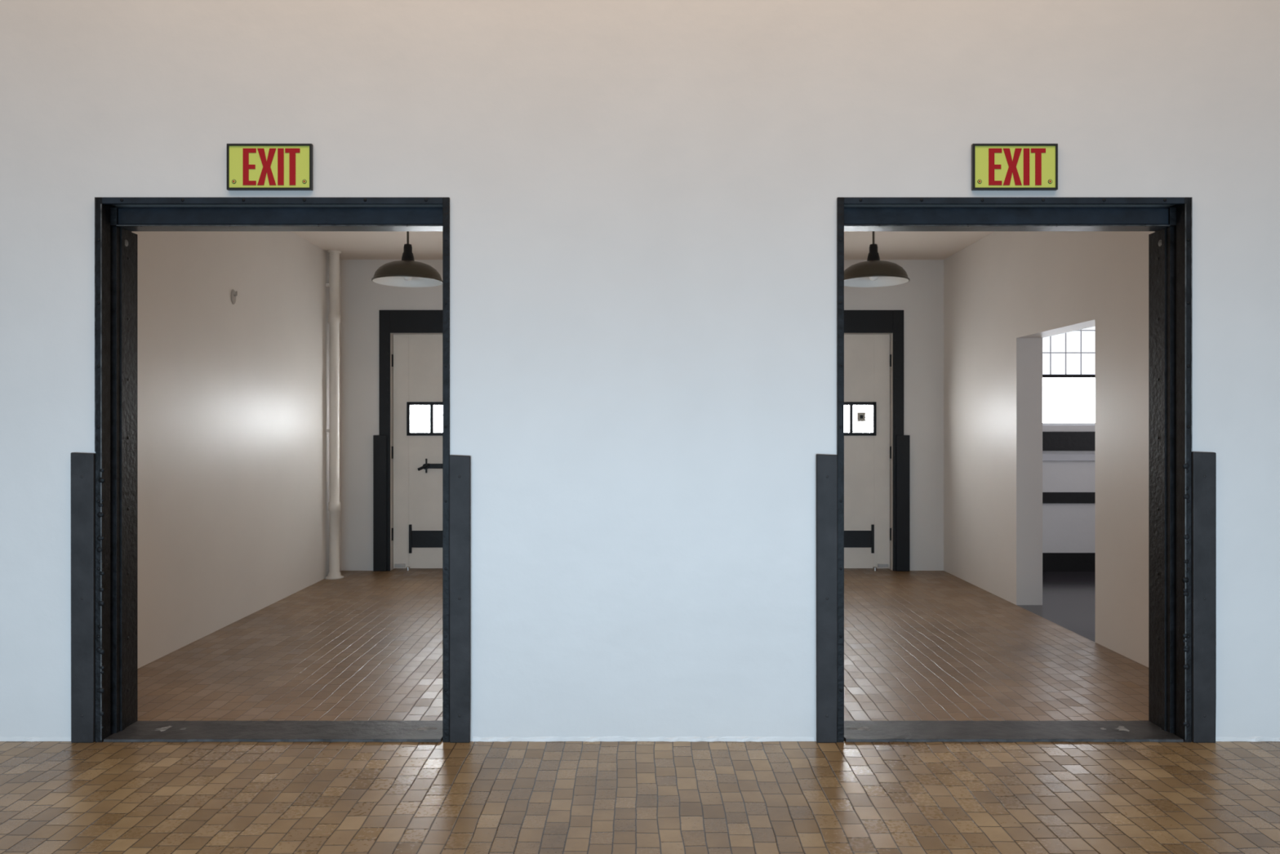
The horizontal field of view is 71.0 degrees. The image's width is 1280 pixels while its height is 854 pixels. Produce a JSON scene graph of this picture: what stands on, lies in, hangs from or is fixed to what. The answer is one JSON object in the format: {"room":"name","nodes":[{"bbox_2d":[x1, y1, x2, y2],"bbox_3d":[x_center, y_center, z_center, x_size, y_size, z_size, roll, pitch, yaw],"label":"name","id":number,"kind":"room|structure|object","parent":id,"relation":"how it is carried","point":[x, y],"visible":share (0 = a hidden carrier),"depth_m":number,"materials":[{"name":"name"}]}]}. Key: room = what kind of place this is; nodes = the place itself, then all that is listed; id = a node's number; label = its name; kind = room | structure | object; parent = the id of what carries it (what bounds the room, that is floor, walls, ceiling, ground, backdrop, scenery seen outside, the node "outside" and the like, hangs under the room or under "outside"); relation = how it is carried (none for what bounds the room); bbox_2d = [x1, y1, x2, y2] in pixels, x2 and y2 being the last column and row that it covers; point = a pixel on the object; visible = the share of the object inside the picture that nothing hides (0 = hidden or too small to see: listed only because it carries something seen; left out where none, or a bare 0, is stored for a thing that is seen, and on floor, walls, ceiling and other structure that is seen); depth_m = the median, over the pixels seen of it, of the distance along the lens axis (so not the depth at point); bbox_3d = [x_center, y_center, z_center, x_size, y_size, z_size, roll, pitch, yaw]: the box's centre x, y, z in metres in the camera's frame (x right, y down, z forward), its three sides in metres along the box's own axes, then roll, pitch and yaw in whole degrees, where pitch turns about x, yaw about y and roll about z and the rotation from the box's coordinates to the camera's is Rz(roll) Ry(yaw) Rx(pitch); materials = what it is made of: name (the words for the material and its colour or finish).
{"room":"public building hall","nodes":[
{"label":"public building hall","id":0,"kind":"room"},
{"bbox_2d":[131,231,341,668],"bbox_3d":[-3.010,-0.115,6.595,0.200,3.030,4.710,0,0,0],"label":"wall","id":1,"kind":"structure","parent":0,"point":[233,399],"depth_m":6.37,"materials":[{"name":"paint"}]},
{"bbox_2d":[231,288,237,304],"bbox_3d":[-2.894,-0.930,6.420,0.030,0.110,0.070,0,0,0],"label":"wall hook","id":2,"kind":"object","parent":1,"relation":"attached to","point":[233,294],"visible":1,"depth_m":6.42,"materials":[{"name":"grey paint"}]},
{"bbox_2d":[324,249,343,579],"bbox_3d":[-2.835,-0.115,8.330,0.170,3.030,0.170,0,0,0],"label":"pipe","id":3,"kind":"object","parent":1,"relation":"attached to","point":[334,317],"visible":1,"depth_m":8.29,"materials":[{"name":"white metal"}]},
{"bbox_2d":[0,0,1279,741],"bbox_3d":[0.000,-1.000,4.120,14.000,4.800,0.240,0,0,0],"label":"wall","id":4,"kind":"structure","parent":0,"point":[643,194],"depth_m":4.00,"materials":[{"name":"white paint"}]},
{"bbox_2d":[0,736,71,741],"bbox_3d":[-4.765,1.388,3.996,4.470,0.024,0.008,0,0,0],"label":"baseboard","id":5,"kind":"structure","parent":4,"relation":"attached to","point":[15,738],"depth_m":4.00,"materials":[{"name":"white paint"}]},
{"bbox_2d":[71,452,95,742],"bbox_3d":[-2.473,0.757,3.988,0.103,1.287,0.023,0,0,0],"label":"guard","id":6,"kind":"object","parent":4,"relation":"attached to","point":[82,464],"visible":1,"depth_m":3.98,"materials":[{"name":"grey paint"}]},
{"bbox_2d":[226,143,312,190],"bbox_3d":[-1.645,-1.155,3.990,0.376,0.204,0.018,0,0,0],"label":"exit sign","id":7,"kind":"object","parent":4,"relation":"attached to","point":[250,166],"visible":1,"depth_m":3.99,"materials":[{"name":"yellow plastic"}]},
{"bbox_2d":[94,196,449,742],"bbox_3d":[-1.633,0.190,4.116,1.573,2.420,0.271,0,0,0],"label":"door frame","id":8,"kind":"structure","parent":4,"relation":"attached to","point":[116,247],"depth_m":4.06,"materials":[{"name":"black paint"}]},
{"bbox_2d":[448,454,471,742],"bbox_3d":[-0.799,0.762,3.988,0.093,1.276,0.023,0,0,0],"label":"guard","id":9,"kind":"object","parent":4,"relation":"attached to","point":[460,466],"visible":1,"depth_m":3.98,"materials":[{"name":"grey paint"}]},
{"bbox_2d":[472,735,813,742],"bbox_3d":[0.015,1.388,3.996,1.520,0.024,0.008,0,0,0],"label":"baseboard","id":10,"kind":"structure","parent":4,"relation":"attached to","point":[613,738],"depth_m":4.00,"materials":[{"name":"white paint"}]},
{"bbox_2d":[816,453,837,742],"bbox_3d":[0.830,0.760,3.988,0.093,1.280,0.023,0,0,0],"label":"guard","id":11,"kind":"object","parent":4,"relation":"attached to","point":[826,464],"visible":1,"depth_m":3.98,"materials":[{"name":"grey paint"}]},
{"bbox_2d":[836,196,1191,742],"bbox_3d":[1.663,0.190,4.116,1.573,2.420,0.271,0,0,0],"label":"door frame","id":12,"kind":"structure","parent":4,"relation":"attached to","point":[1170,246],"depth_m":4.06,"materials":[{"name":"black paint"}]},
{"bbox_2d":[971,143,1057,190],"bbox_3d":[1.665,-1.155,3.990,0.376,0.204,0.018,0,0,0],"label":"exit sign","id":13,"kind":"object","parent":4,"relation":"attached to","point":[994,166],"visible":1,"depth_m":3.99,"materials":[{"name":"yellow plastic"}]},
{"bbox_2d":[1191,451,1216,742],"bbox_3d":[2.502,0.755,3.988,0.103,1.291,0.023,0,0,0],"label":"guard","id":14,"kind":"object","parent":4,"relation":"attached to","point":[1203,464],"visible":1,"depth_m":3.98,"materials":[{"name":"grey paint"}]},
{"bbox_2d":[1215,736,1279,742],"bbox_3d":[4.780,1.388,3.996,4.440,0.023,0.008,0,0,0],"label":"baseboard","id":15,"kind":"structure","parent":4,"relation":"attached to","point":[1255,739],"depth_m":4.00,"materials":[{"name":"white paint"}]},
{"bbox_2d":[0,568,1279,853],"bbox_3d":[0.000,1.450,1.975,14.000,0.100,13.950,0,0,0],"label":"floor","id":16,"kind":"structure","parent":0,"point":[56,797],"depth_m":3.68,"materials":[{"name":"brown tile"}]},
{"bbox_2d":[290,231,995,259],"bbox_3d":[1.345,-1.705,6.595,8.910,0.150,4.710,0,0,0],"label":"ceiling","id":17,"kind":"structure","parent":0,"point":[353,245],"depth_m":7.95,"materials":[{"name":"beige paint"}]},
{"bbox_2d":[371,231,442,287],"bbox_3d":[-1.680,-1.339,6.500,0.504,0.581,0.504,0,0,0],"label":"pendant lamp","id":18,"kind":"object","parent":17,"relation":"hanging from","point":[406,272],"visible":0.89,"depth_m":6.42,"materials":[{"name":"brown metal"}]},
{"bbox_2d":[844,231,910,287],"bbox_3d":[1.690,-1.339,6.500,0.504,0.581,0.504,0,0,0],"label":"pendant lamp","id":19,"kind":"object","parent":17,"relation":"hanging from","point":[874,272],"visible":0.85,"depth_m":6.39,"materials":[{"name":"brown metal"}]},
{"bbox_2d":[341,259,1095,570],"bbox_3d":[1.345,-0.115,8.850,8.510,3.030,0.200,0,0,0],"label":"wall","id":20,"kind":"structure","parent":0,"point":[1067,527],"depth_m":8.75,"materials":[{"name":"paint"}]},
{"bbox_2d":[373,310,442,571],"bbox_3d":[-1.920,0.132,8.730,1.336,2.537,0.040,0,0,0],"label":"trim","id":21,"kind":"structure","parent":20,"relation":"attached to","point":[389,321],"depth_m":8.73,"materials":[{"name":"black paint"}]},
{"bbox_2d":[391,334,442,570],"bbox_3d":[-1.928,0.247,8.790,1.012,2.305,0.119,0,0,0],"label":"door","id":22,"kind":"structure","parent":20,"relation":"in","point":[416,359],"depth_m":8.80,"materials":[{"name":"beige paint"}]},
{"bbox_2d":[844,334,891,570],"bbox_3d":[1.958,0.247,8.791,1.012,2.305,0.118,0,0,0],"label":"door","id":23,"kind":"structure","parent":20,"relation":"in","point":[867,357],"depth_m":8.80,"materials":[{"name":"beige paint"}]},
{"bbox_2d":[844,310,910,571],"bbox_3d":[1.950,0.132,8.730,1.336,2.537,0.040,0,0,0],"label":"trim","id":24,"kind":"structure","parent":20,"relation":"attached to","point":[855,321],"depth_m":8.73,"materials":[{"name":"black paint"}]},
{"bbox_2d":[1042,326,1095,426],"bbox_3d":[4.410,-0.665,8.835,1.100,1.310,0.070,0,0,0],"label":"window","id":25,"kind":"structure","parent":20,"relation":"in","point":[1068,358],"depth_m":8.84,"materials":[{"name":"white glass"}]},
{"bbox_2d":[1042,431,1095,461],"bbox_3d":[4.383,0.188,8.725,2.435,0.285,0.050,0,0,0],"label":"trim","id":26,"kind":"structure","parent":20,"relation":"attached to","point":[1051,441],"depth_m":8.70,"materials":[{"name":"black paint"}]},
{"bbox_2d":[1042,552,1095,570],"bbox_3d":[4.383,1.312,8.740,2.435,0.175,0.020,0,0,0],"label":"baseboard","id":27,"kind":"structure","parent":20,"relation":"attached to","point":[1051,561],"depth_m":8.73,"materials":[{"name":"black paint"}]},
{"bbox_2d":[1042,492,1095,502],"bbox_3d":[4.383,0.688,8.735,2.435,0.105,0.030,0,0,0],"label":"trim","id":28,"kind":"structure","parent":20,"relation":"attached to","point":[1047,497],"depth_m":8.72,"materials":[{"name":"black paint"}]},
{"bbox_2d":[943,231,1155,666],"bbox_3d":[3.062,-0.115,6.495,0.205,3.030,4.510,0,0,0],"label":"wall","id":29,"kind":"structure","parent":0,"point":[1005,292],"depth_m":7.06,"materials":[{"name":"paint"}]}
]}

